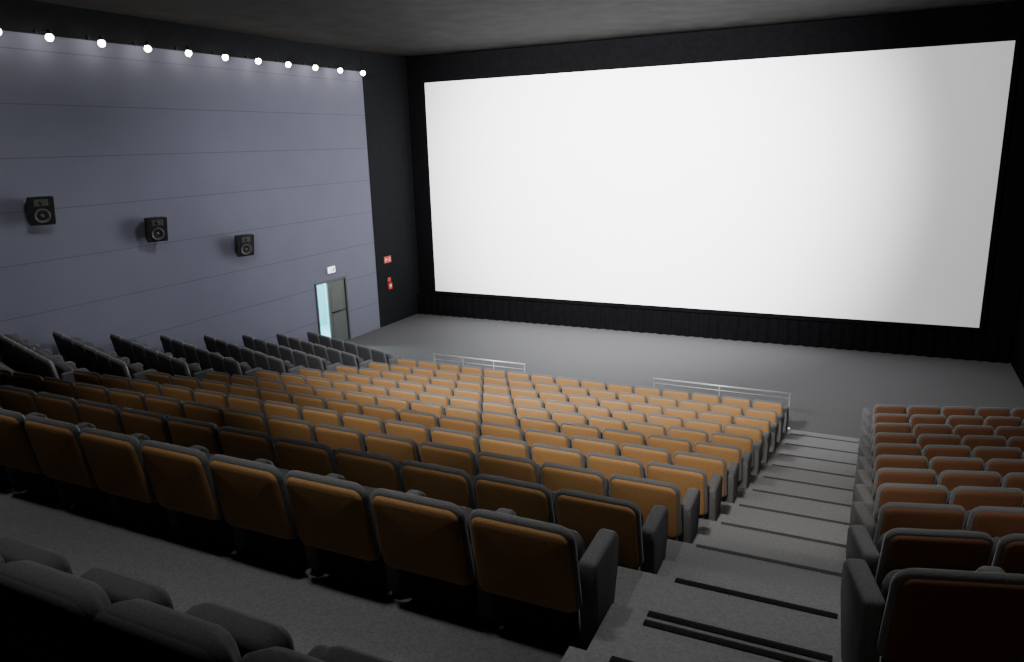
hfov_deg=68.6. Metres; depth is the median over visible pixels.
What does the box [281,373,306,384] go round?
seat
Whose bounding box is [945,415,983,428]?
seat
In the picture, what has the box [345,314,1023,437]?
floor
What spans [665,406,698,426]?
seat
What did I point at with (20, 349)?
seat
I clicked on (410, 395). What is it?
seat
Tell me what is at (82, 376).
seat
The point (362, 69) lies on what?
wall spotlight
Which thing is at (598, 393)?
seat
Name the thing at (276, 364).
seat
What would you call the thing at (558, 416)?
seat
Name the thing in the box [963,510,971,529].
seat cushion
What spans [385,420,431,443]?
seat
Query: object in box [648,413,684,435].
seat
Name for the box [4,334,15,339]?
seat cushion
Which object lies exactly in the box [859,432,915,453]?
seat
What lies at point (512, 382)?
seat
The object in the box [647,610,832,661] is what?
trim
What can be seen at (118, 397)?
seat
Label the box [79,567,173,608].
seat cushion
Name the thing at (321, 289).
wall
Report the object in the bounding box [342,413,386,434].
seat
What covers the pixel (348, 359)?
seat
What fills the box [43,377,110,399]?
seat
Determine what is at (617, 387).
seat
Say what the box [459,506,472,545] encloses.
armrest
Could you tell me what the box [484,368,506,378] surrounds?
seat
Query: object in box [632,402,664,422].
seat
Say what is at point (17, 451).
seat
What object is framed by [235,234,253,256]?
wall speaker
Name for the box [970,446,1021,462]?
seat
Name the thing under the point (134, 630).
seat
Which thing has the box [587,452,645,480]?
seat
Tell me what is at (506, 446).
seat
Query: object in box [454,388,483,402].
seat
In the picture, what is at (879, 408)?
seat
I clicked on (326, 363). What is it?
seat cushion
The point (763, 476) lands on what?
trim
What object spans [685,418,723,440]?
seat
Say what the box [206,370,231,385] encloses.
seat
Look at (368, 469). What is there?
seat
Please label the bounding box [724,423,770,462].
seat
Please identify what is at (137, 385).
seat
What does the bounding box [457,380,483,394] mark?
seat
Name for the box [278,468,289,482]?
seat cushion
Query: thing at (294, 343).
seat
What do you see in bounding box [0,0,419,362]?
wall
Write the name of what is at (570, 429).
seat
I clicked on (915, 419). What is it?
seat
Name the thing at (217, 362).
seat
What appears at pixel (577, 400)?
seat
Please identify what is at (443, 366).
seat
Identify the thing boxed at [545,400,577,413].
seat
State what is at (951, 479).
seat
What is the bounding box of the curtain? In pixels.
[417,294,1011,363]
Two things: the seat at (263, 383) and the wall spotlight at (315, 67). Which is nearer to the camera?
the seat at (263, 383)
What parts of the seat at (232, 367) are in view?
panel, backrest, armrest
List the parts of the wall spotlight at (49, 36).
bulb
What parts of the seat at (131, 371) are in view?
panel, backrest, armrest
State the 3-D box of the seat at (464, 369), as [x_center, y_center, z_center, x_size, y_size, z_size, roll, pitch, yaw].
[-0.820,1.174,18.039,0.652,0.800,0.542,5,16,26]
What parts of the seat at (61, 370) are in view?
panel, backrest, armrest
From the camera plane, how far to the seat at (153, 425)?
6.66 m
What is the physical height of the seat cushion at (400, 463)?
0.405 m
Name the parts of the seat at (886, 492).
armrest, panel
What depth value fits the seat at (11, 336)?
13.81 m
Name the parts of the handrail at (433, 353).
rail, rail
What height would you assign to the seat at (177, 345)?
0.800 m
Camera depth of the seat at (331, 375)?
14.97 m
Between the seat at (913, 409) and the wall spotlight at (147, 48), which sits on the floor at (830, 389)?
the seat at (913, 409)
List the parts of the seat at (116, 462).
panel, backrest, leg, armrest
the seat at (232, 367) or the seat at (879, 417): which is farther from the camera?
the seat at (232, 367)
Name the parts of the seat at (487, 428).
panel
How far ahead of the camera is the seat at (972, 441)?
10.91 m
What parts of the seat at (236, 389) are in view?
panel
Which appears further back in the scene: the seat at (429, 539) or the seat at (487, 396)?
the seat at (487, 396)
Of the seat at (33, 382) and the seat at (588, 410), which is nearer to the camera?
the seat at (33, 382)
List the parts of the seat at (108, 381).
panel, backrest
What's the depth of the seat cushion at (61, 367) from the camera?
11.76 m
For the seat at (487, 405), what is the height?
0.800 m
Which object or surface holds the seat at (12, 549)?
on the floor at (622, 633)
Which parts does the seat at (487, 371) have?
panel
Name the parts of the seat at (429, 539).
panel, backrest, leg, armrest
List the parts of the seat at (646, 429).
backrest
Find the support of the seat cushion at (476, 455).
on the seat at (465, 459)
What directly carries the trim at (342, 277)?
attached to the wall at (119, 136)
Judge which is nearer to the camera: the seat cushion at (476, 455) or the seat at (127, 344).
the seat cushion at (476, 455)
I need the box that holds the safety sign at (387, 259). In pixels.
[384,255,390,263]
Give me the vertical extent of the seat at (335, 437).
0.800 m
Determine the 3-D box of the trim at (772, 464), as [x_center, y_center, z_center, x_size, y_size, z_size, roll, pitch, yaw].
[4.446,2.090,11.098,1.152,0.055,0.039,5,16,26]
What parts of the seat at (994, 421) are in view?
backrest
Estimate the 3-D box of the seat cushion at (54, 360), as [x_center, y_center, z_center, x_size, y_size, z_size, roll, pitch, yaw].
[-7.504,0.626,12.291,0.474,0.405,0.181,11,19,42]
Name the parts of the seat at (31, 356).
backrest, panel, armrest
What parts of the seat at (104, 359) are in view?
backrest, panel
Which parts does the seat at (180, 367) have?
panel, backrest, armrest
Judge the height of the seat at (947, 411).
0.800 m
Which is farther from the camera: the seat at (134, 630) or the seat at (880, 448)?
the seat at (880, 448)
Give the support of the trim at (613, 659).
on the floor at (622, 633)
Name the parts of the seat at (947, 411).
backrest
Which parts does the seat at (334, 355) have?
panel, backrest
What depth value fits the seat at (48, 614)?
2.65 m
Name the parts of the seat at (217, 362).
panel, backrest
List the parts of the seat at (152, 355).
backrest, panel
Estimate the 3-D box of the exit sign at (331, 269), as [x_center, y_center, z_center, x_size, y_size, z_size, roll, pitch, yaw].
[-5.475,-1.855,22.706,0.070,0.200,0.340,5,16,26]
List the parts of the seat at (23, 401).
panel, backrest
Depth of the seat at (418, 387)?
14.17 m
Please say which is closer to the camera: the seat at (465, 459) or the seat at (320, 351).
the seat at (465, 459)
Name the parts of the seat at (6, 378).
panel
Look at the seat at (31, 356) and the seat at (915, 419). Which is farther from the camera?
the seat at (915, 419)
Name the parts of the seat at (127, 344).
backrest, panel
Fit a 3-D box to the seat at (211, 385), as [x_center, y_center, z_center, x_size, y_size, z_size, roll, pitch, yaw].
[-4.383,1.090,11.666,0.652,0.800,0.542,5,16,26]
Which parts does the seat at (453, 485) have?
panel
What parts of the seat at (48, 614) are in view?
panel, backrest, armrest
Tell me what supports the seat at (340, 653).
on the floor at (622, 633)
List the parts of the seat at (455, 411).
panel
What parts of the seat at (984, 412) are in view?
backrest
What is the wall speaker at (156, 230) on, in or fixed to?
attached to the wall at (119, 136)
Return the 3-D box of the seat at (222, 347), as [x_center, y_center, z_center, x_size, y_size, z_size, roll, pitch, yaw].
[-6.693,0.563,17.996,0.652,0.800,0.542,11,19,42]
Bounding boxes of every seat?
[0,333,29,369]
[0,334,39,371]
[0,369,15,386]
[0,385,84,415]
[0,409,95,504]
[0,412,46,490]
[0,537,72,661]
[0,560,196,661]
[4,337,50,372]
[12,371,75,393]
[14,343,62,373]
[24,415,149,519]
[25,348,75,377]
[36,355,88,382]
[36,392,125,424]
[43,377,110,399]
[52,331,93,367]
[63,336,104,369]
[73,341,116,371]
[73,369,130,385]
[75,382,145,404]
[77,399,170,434]
[80,427,208,536]
[85,346,129,374]
[93,599,329,661]
[97,351,142,374]
[101,374,161,390]
[109,388,183,410]
[110,334,147,363]
[110,357,156,380]
[121,338,159,370]
[121,408,216,444]
[130,379,192,395]
[133,342,172,369]
[141,440,273,554]
[145,347,185,372]
[145,394,222,418]
[146,371,173,384]
[158,352,199,375]
[160,335,195,357]
[161,384,195,401]
[168,416,262,454]
[171,339,207,363]
[171,357,213,381]
[173,375,201,390]
[183,343,220,369]
[183,401,226,427]
[194,389,229,409]
[196,348,233,369]
[201,379,230,396]
[204,335,235,352]
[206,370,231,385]
[209,352,247,372]
[209,454,345,575]
[215,339,248,357]
[219,426,316,467]
[223,357,262,379]
[224,408,271,437]
[227,343,260,362]
[228,394,265,415]
[230,383,262,401]
[231,374,259,389]
[239,645,392,661]
[240,347,273,368]
[242,334,256,351]
[254,338,268,355]
[254,351,289,370]
[256,369,281,380]
[258,378,286,390]
[261,388,293,403]
[264,400,303,419]
[266,342,281,359]
[268,356,304,374]
[268,415,317,442]
[275,436,372,475]
[276,333,289,347]
[279,346,295,366]
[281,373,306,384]
[285,470,425,597]
[286,382,315,395]
[288,336,302,351]
[293,350,325,367]
[293,393,327,408]
[299,367,322,378]
[300,340,315,355]
[302,406,343,426]
[306,376,333,388]
[307,331,320,344]
[307,354,340,372]
[313,344,341,360]
[315,386,345,400]
[315,423,367,451]
[319,334,332,347]
[323,370,347,382]
[327,347,357,364]
[327,398,362,414]
[331,338,345,351]
[333,380,360,393]
[335,448,436,492]
[336,365,358,375]
[341,351,372,369]
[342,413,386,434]
[344,341,358,356]
[346,391,377,405]
[347,374,372,385]
[357,345,386,360]
[359,368,382,379]
[360,384,389,397]
[362,403,400,421]
[365,432,420,461]
[369,362,390,372]
[371,348,401,365]
[371,488,515,623]
[372,377,398,389]
[377,395,410,411]
[382,370,406,382]
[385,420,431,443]
[389,388,419,402]
[390,364,412,375]
[397,358,417,368]
[398,380,425,394]
[400,409,439,429]
[401,460,506,509]
[406,374,430,386]
[410,400,445,417]
[412,367,435,378]
[418,360,439,371]
[419,392,449,407]
[419,441,478,475]
[425,384,453,398]
[431,377,456,390]
[431,427,480,453]
[435,370,459,382]
[439,363,460,374]
[439,415,481,437]
[445,405,482,424]
[450,396,482,413]
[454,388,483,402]
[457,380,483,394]
[459,372,483,385]
[461,365,483,377]
[469,509,618,650]
[474,474,581,523]
[478,451,541,484]
[480,435,531,458]
[481,421,525,441]
[482,401,516,415]
[482,410,520,427]
[483,375,508,386]
[483,383,510,395]
[483,392,513,405]
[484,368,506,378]
[507,371,530,381]
[509,378,534,389]
[511,387,539,398]
[513,396,544,407]
[516,405,551,419]
[520,416,560,432]
[525,428,571,447]
[531,373,555,384]
[531,443,586,467]
[535,382,561,393]
[539,390,568,402]
[541,462,609,496]
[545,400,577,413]
[552,410,588,425]
[555,489,667,574]
[556,376,580,388]
[560,422,602,438]
[562,385,589,397]
[569,394,599,408]
[571,435,620,457]
[578,404,611,419]
[581,379,606,392]
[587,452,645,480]
[589,388,617,402]
[589,415,626,433]
[600,398,630,413]
[602,428,645,449]
[607,382,633,395]
[609,474,699,543]
[612,409,646,425]
[618,392,647,410]
[621,443,672,474]
[627,421,666,445]
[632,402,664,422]
[634,386,662,400]
[646,462,722,520]
[647,434,693,461]
[648,395,677,413]
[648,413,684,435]
[663,389,691,406]
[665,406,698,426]
[668,426,710,451]
[673,451,738,502]
[679,399,710,417]
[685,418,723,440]
[692,392,720,409]
[694,441,751,487]
[699,411,734,431]
[710,432,761,474]
[711,403,743,420]
[721,396,752,412]
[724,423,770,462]
[735,415,777,452]
[744,407,783,442]
[752,399,788,432]
[841,558,1023,661]
[846,525,992,590]
[850,502,965,547]
[852,483,948,517]
[854,467,936,496]
[856,454,927,479]
[857,443,920,466]
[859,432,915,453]
[860,422,911,442]
[861,413,908,431]
[862,404,905,421]
[906,405,939,418]
[908,414,945,428]
[911,424,952,438]
[915,434,960,449]
[920,444,970,461]
[927,456,983,474]
[935,470,1000,490]
[940,406,974,419]
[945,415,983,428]
[947,486,1023,510]
[952,425,993,439]
[960,435,1005,450]
[963,506,1023,537]
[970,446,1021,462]
[974,407,1009,420]
[983,416,1021,429]
[983,458,1023,476]
[990,533,1023,573]
[993,426,1023,440]
[1000,472,1023,490]
[1005,436,1023,451]
[1009,408,1023,420]
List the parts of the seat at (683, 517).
panel, armrest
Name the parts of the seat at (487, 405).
panel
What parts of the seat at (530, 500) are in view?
panel, armrest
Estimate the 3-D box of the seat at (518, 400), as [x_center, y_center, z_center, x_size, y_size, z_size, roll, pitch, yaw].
[0.416,1.496,13.429,0.652,0.800,0.542,5,16,26]
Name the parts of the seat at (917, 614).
armrest, panel, armrest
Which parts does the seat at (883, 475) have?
armrest, panel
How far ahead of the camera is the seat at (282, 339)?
20.38 m
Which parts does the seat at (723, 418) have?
backrest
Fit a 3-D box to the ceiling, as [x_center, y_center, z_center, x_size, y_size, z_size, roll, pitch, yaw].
[-1.672,-5.312,8.946,18.700,0.250,29.030,5,16,26]
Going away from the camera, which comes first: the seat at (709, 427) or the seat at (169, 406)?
the seat at (169, 406)
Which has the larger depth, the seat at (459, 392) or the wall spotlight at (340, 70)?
the wall spotlight at (340, 70)
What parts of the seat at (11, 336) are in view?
armrest, armrest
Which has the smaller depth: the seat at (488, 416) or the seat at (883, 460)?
the seat at (883, 460)
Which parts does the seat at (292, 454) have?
panel, backrest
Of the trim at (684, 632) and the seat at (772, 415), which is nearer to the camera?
the trim at (684, 632)
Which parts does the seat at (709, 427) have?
backrest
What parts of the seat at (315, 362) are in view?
panel, backrest, armrest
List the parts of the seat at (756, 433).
panel, backrest, armrest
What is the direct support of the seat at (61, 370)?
on the floor at (622, 633)
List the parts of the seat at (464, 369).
panel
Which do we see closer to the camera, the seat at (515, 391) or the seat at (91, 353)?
the seat at (91, 353)
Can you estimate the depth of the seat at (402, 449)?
7.01 m
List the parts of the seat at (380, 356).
panel, backrest, armrest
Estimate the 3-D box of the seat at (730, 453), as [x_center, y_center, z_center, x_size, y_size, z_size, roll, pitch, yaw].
[2.700,1.743,9.630,0.652,0.800,0.542,5,16,26]
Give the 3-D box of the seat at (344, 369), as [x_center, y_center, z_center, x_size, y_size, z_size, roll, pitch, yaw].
[-3.493,1.092,16.648,0.710,0.800,0.542,5,16,26]
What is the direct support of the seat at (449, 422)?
on the floor at (622, 633)
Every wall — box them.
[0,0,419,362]
[317,283,330,337]
[406,2,1023,361]
[1010,263,1023,387]
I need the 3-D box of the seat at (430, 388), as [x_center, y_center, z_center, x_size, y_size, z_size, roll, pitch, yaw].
[-1.228,1.347,14.218,0.652,0.800,0.542,5,16,26]
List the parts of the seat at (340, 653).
backrest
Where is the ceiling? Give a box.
[33,0,1023,57]
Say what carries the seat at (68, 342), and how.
on the floor at (622, 633)
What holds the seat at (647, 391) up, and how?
on the floor at (830, 389)
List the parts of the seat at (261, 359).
panel, backrest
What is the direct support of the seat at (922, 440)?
on the floor at (622, 633)
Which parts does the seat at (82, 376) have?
panel, backrest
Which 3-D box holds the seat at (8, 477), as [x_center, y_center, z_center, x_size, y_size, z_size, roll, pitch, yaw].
[-4.211,0.861,6.090,0.652,0.800,0.542,5,16,26]
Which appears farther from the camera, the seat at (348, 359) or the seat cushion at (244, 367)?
the seat at (348, 359)
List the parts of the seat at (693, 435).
backrest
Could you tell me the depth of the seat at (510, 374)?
17.22 m
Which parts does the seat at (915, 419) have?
backrest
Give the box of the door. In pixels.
[326,279,348,340]
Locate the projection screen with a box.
[421,35,1021,332]
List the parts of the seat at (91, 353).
backrest, panel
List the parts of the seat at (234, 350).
panel, backrest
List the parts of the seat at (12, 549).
panel, backrest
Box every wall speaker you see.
[26,196,55,225]
[144,217,167,242]
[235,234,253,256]
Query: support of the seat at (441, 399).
on the floor at (622, 633)
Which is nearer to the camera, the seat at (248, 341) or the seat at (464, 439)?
the seat at (464, 439)
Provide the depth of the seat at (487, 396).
13.39 m
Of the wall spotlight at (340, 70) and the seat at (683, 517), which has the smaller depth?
the seat at (683, 517)
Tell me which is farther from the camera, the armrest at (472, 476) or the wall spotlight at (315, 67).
the wall spotlight at (315, 67)
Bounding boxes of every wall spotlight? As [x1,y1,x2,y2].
[33,30,53,40]
[86,36,104,46]
[133,42,150,51]
[174,47,191,55]
[212,51,227,59]
[245,55,260,63]
[275,59,290,66]
[303,62,317,69]
[328,65,342,72]
[352,68,364,74]
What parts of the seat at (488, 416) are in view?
panel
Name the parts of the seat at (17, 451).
panel, backrest, armrest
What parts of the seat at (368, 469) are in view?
panel, backrest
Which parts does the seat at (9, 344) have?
backrest, panel, armrest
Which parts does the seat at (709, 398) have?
backrest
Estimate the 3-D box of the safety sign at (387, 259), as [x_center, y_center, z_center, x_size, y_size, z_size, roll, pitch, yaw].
[-4.192,-2.412,25.284,0.024,0.220,0.400,5,16,26]
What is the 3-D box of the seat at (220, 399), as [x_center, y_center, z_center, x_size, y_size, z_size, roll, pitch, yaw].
[-3.791,1.113,10.017,0.652,0.800,0.542,5,16,26]
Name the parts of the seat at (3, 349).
panel, armrest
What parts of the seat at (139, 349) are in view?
backrest, panel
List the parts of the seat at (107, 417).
panel, backrest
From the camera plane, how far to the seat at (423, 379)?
15.53 m
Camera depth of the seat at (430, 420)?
9.78 m
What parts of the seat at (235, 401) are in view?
panel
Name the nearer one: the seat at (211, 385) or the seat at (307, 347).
the seat at (211, 385)
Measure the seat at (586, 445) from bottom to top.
0.800 m
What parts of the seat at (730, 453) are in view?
panel, armrest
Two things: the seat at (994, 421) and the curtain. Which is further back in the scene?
the curtain
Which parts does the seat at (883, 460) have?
armrest, panel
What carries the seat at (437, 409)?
on the floor at (622, 633)
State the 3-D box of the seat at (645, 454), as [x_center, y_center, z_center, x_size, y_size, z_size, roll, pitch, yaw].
[1.648,1.637,8.775,0.652,0.800,0.542,5,16,26]
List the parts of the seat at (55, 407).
panel, backrest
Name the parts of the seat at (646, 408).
backrest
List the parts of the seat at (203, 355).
backrest, panel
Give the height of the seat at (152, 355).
0.800 m
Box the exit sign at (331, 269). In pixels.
[326,266,334,273]
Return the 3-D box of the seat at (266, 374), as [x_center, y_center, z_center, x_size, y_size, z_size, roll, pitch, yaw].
[-4.498,1.081,14.436,0.710,0.800,0.542,5,16,26]
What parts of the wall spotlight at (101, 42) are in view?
bulb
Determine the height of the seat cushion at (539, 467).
0.405 m
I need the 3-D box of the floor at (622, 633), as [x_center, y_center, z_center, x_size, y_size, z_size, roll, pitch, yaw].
[-2.861,2.312,7.908,18.200,3.710,22.185,5,16,26]
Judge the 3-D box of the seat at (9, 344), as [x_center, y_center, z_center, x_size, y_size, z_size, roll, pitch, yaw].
[-8.402,0.487,13.063,0.652,0.800,0.542,11,19,42]
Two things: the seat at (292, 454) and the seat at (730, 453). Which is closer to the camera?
the seat at (292, 454)
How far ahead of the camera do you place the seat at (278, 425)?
7.53 m
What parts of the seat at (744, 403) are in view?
backrest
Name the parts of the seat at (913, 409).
backrest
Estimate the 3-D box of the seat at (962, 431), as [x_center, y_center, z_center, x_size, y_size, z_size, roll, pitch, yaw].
[7.503,1.846,12.351,0.652,0.800,0.542,1,14,9]
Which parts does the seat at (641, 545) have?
panel, armrest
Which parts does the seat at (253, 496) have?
panel, backrest, leg, armrest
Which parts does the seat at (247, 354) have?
panel, backrest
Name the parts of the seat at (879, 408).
armrest, panel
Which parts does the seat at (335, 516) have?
panel, backrest, leg, armrest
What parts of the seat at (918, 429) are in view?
backrest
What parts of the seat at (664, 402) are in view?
backrest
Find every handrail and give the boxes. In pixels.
[433,353,524,371]
[653,378,790,428]
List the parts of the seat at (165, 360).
backrest, panel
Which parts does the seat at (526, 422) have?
panel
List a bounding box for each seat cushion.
[0,537,72,574]
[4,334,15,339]
[13,339,24,344]
[23,344,35,350]
[34,350,47,356]
[45,356,59,364]
[55,362,72,378]
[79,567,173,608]
[127,363,142,378]
[187,364,201,376]
[187,603,294,657]
[203,452,213,460]
[239,363,250,374]
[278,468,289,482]
[283,361,293,372]
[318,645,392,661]
[322,359,331,369]
[355,356,363,368]
[385,353,392,364]
[397,461,404,489]
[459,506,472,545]
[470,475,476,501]
[474,453,478,473]
[537,464,540,482]
[550,490,555,513]
[569,529,584,563]
[874,508,879,523]
[877,532,886,553]
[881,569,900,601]
[947,491,951,503]
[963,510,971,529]
[990,537,1001,565]
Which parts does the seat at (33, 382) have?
panel, backrest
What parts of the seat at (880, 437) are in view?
armrest, panel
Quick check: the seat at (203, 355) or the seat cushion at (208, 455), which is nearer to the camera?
the seat cushion at (208, 455)
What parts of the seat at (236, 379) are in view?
panel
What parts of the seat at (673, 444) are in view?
backrest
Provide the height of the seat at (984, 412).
0.800 m
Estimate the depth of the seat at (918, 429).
12.13 m
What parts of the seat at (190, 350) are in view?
panel, backrest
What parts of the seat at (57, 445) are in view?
panel, backrest, leg, armrest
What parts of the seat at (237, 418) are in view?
panel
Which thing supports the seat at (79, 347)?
on the floor at (622, 633)
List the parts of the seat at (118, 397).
panel, backrest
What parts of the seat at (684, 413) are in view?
backrest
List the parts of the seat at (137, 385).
panel, backrest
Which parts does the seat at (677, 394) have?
backrest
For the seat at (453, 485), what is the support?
on the floor at (622, 633)
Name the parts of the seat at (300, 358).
panel, backrest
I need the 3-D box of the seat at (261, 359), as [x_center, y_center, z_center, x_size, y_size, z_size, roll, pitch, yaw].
[-5.354,0.829,16.777,0.652,0.800,0.542,11,19,42]
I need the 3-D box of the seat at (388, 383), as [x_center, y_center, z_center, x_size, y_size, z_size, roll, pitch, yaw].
[-2.325,1.248,14.743,0.652,0.800,0.542,5,16,26]
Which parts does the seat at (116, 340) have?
panel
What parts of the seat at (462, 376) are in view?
panel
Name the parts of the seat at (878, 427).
armrest, panel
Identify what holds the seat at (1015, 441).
on the floor at (622, 633)
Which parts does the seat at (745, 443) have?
backrest, panel, armrest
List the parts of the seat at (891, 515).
armrest, panel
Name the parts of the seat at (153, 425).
panel, backrest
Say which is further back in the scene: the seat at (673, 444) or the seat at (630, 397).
the seat at (630, 397)
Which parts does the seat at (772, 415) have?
panel, backrest, armrest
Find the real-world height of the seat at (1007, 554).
0.800 m
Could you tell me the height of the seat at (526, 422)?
0.800 m
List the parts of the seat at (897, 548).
armrest, panel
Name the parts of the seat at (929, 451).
backrest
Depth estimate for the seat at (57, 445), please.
5.35 m
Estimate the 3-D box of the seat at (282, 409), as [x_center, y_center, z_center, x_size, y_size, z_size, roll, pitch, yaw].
[-2.694,1.212,9.491,0.652,0.800,0.542,5,16,26]
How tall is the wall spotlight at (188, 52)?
0.240 m
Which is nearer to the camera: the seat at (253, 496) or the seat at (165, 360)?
the seat at (253, 496)
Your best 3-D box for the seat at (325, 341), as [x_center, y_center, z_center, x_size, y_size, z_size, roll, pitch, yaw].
[-5.083,0.475,21.337,0.652,0.800,0.542,11,19,42]
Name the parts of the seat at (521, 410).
panel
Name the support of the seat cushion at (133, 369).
on the seat at (131, 371)
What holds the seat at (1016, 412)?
on the floor at (830, 389)
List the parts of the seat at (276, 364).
panel, backrest, armrest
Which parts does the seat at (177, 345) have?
panel, backrest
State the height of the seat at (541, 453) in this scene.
0.800 m
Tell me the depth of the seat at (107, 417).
6.92 m
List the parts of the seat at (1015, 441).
backrest, panel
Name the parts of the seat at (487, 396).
panel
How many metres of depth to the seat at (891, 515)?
5.45 m
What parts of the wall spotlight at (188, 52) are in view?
bulb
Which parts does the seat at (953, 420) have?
backrest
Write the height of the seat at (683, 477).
0.800 m
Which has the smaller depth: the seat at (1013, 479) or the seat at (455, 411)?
the seat at (1013, 479)
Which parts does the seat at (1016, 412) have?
backrest, panel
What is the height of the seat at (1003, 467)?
0.800 m
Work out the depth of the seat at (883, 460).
8.87 m
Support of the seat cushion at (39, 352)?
on the seat at (20, 349)
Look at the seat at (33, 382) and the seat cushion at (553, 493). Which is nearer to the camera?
the seat cushion at (553, 493)
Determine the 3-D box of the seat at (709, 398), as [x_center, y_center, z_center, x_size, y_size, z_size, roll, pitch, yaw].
[4.114,1.621,15.673,0.652,0.800,0.542,5,16,26]
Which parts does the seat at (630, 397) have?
backrest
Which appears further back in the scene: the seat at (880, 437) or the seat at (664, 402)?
the seat at (664, 402)
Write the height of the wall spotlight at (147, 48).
0.240 m
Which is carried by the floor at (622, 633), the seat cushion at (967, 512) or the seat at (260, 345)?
the seat at (260, 345)
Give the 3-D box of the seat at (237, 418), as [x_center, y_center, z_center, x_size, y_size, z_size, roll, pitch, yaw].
[-2.651,1.165,8.100,0.652,0.800,0.542,5,16,26]
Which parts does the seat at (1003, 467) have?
backrest, panel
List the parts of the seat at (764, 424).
panel, backrest, armrest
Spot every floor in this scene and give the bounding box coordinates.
[0,355,880,661]
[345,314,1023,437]
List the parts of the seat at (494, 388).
panel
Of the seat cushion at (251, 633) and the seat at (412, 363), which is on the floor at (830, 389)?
the seat at (412, 363)
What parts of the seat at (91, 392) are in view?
panel, backrest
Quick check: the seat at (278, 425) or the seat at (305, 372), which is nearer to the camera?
the seat at (278, 425)
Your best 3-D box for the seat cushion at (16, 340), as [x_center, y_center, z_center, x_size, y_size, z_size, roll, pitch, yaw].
[-8.843,0.360,13.511,0.474,0.405,0.181,11,19,42]
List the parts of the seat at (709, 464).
panel, armrest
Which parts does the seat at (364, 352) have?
panel, backrest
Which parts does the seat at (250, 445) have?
panel, backrest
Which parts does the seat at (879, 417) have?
armrest, panel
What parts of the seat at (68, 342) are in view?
backrest, panel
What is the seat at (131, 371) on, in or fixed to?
on the floor at (622, 633)
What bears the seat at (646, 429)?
on the floor at (622, 633)
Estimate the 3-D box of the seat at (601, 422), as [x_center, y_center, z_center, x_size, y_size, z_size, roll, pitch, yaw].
[1.558,1.630,11.532,0.652,0.800,0.542,5,16,26]
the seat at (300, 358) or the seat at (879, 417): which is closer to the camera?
the seat at (879, 417)
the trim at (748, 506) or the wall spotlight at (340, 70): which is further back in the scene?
the wall spotlight at (340, 70)
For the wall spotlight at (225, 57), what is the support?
attached to the wall at (119, 136)
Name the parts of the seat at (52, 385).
panel, backrest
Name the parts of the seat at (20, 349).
backrest, panel, armrest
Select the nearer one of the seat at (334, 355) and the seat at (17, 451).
the seat at (17, 451)
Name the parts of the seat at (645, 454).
backrest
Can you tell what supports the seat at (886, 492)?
on the floor at (622, 633)
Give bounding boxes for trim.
[314,276,350,338]
[609,656,633,661]
[643,619,812,661]
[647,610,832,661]
[674,577,837,618]
[696,544,841,576]
[721,522,845,547]
[739,504,849,524]
[752,489,850,506]
[763,476,852,490]
[772,464,854,477]
[779,453,856,464]
[785,443,857,453]
[790,433,858,442]
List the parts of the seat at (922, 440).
backrest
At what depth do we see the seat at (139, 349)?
15.11 m
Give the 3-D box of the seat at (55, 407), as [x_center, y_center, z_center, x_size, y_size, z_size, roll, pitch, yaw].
[-4.253,0.949,7.491,0.652,0.800,0.542,5,16,26]
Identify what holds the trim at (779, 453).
attached to the floor at (622, 633)
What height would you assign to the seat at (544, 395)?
0.800 m
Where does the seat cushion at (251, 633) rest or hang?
on the seat at (134, 630)
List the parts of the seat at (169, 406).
panel, backrest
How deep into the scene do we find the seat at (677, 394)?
15.64 m
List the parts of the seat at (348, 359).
panel, backrest, armrest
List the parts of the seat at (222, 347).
panel, backrest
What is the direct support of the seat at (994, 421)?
on the floor at (622, 633)
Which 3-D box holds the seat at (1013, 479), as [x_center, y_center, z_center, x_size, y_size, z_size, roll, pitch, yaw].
[5.350,1.762,7.845,0.652,0.800,0.542,1,14,9]
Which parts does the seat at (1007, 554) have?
panel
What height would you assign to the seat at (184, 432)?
0.800 m
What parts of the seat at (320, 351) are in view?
panel, backrest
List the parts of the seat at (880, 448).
armrest, panel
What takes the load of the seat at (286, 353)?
on the floor at (622, 633)
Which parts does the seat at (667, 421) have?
backrest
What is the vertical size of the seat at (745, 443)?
0.800 m
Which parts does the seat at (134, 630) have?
panel, backrest, armrest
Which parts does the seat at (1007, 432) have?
backrest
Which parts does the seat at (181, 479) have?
panel, backrest, leg, armrest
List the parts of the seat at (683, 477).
panel, armrest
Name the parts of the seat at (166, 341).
backrest, panel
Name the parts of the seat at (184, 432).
panel, backrest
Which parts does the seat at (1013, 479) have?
panel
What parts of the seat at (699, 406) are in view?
backrest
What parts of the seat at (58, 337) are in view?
panel, armrest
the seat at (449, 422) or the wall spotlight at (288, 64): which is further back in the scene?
the wall spotlight at (288, 64)
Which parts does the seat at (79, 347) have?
backrest, panel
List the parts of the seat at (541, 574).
panel, backrest, armrest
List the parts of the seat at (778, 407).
backrest, panel, armrest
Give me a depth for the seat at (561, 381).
16.70 m
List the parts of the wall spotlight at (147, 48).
bulb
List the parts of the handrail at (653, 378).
rail, rail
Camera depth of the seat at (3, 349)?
13.32 m
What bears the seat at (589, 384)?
on the floor at (830, 389)
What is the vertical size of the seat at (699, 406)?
0.800 m
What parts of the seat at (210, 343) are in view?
backrest, panel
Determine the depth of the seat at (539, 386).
15.60 m
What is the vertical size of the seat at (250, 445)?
0.800 m
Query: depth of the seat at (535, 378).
16.96 m
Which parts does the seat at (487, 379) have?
panel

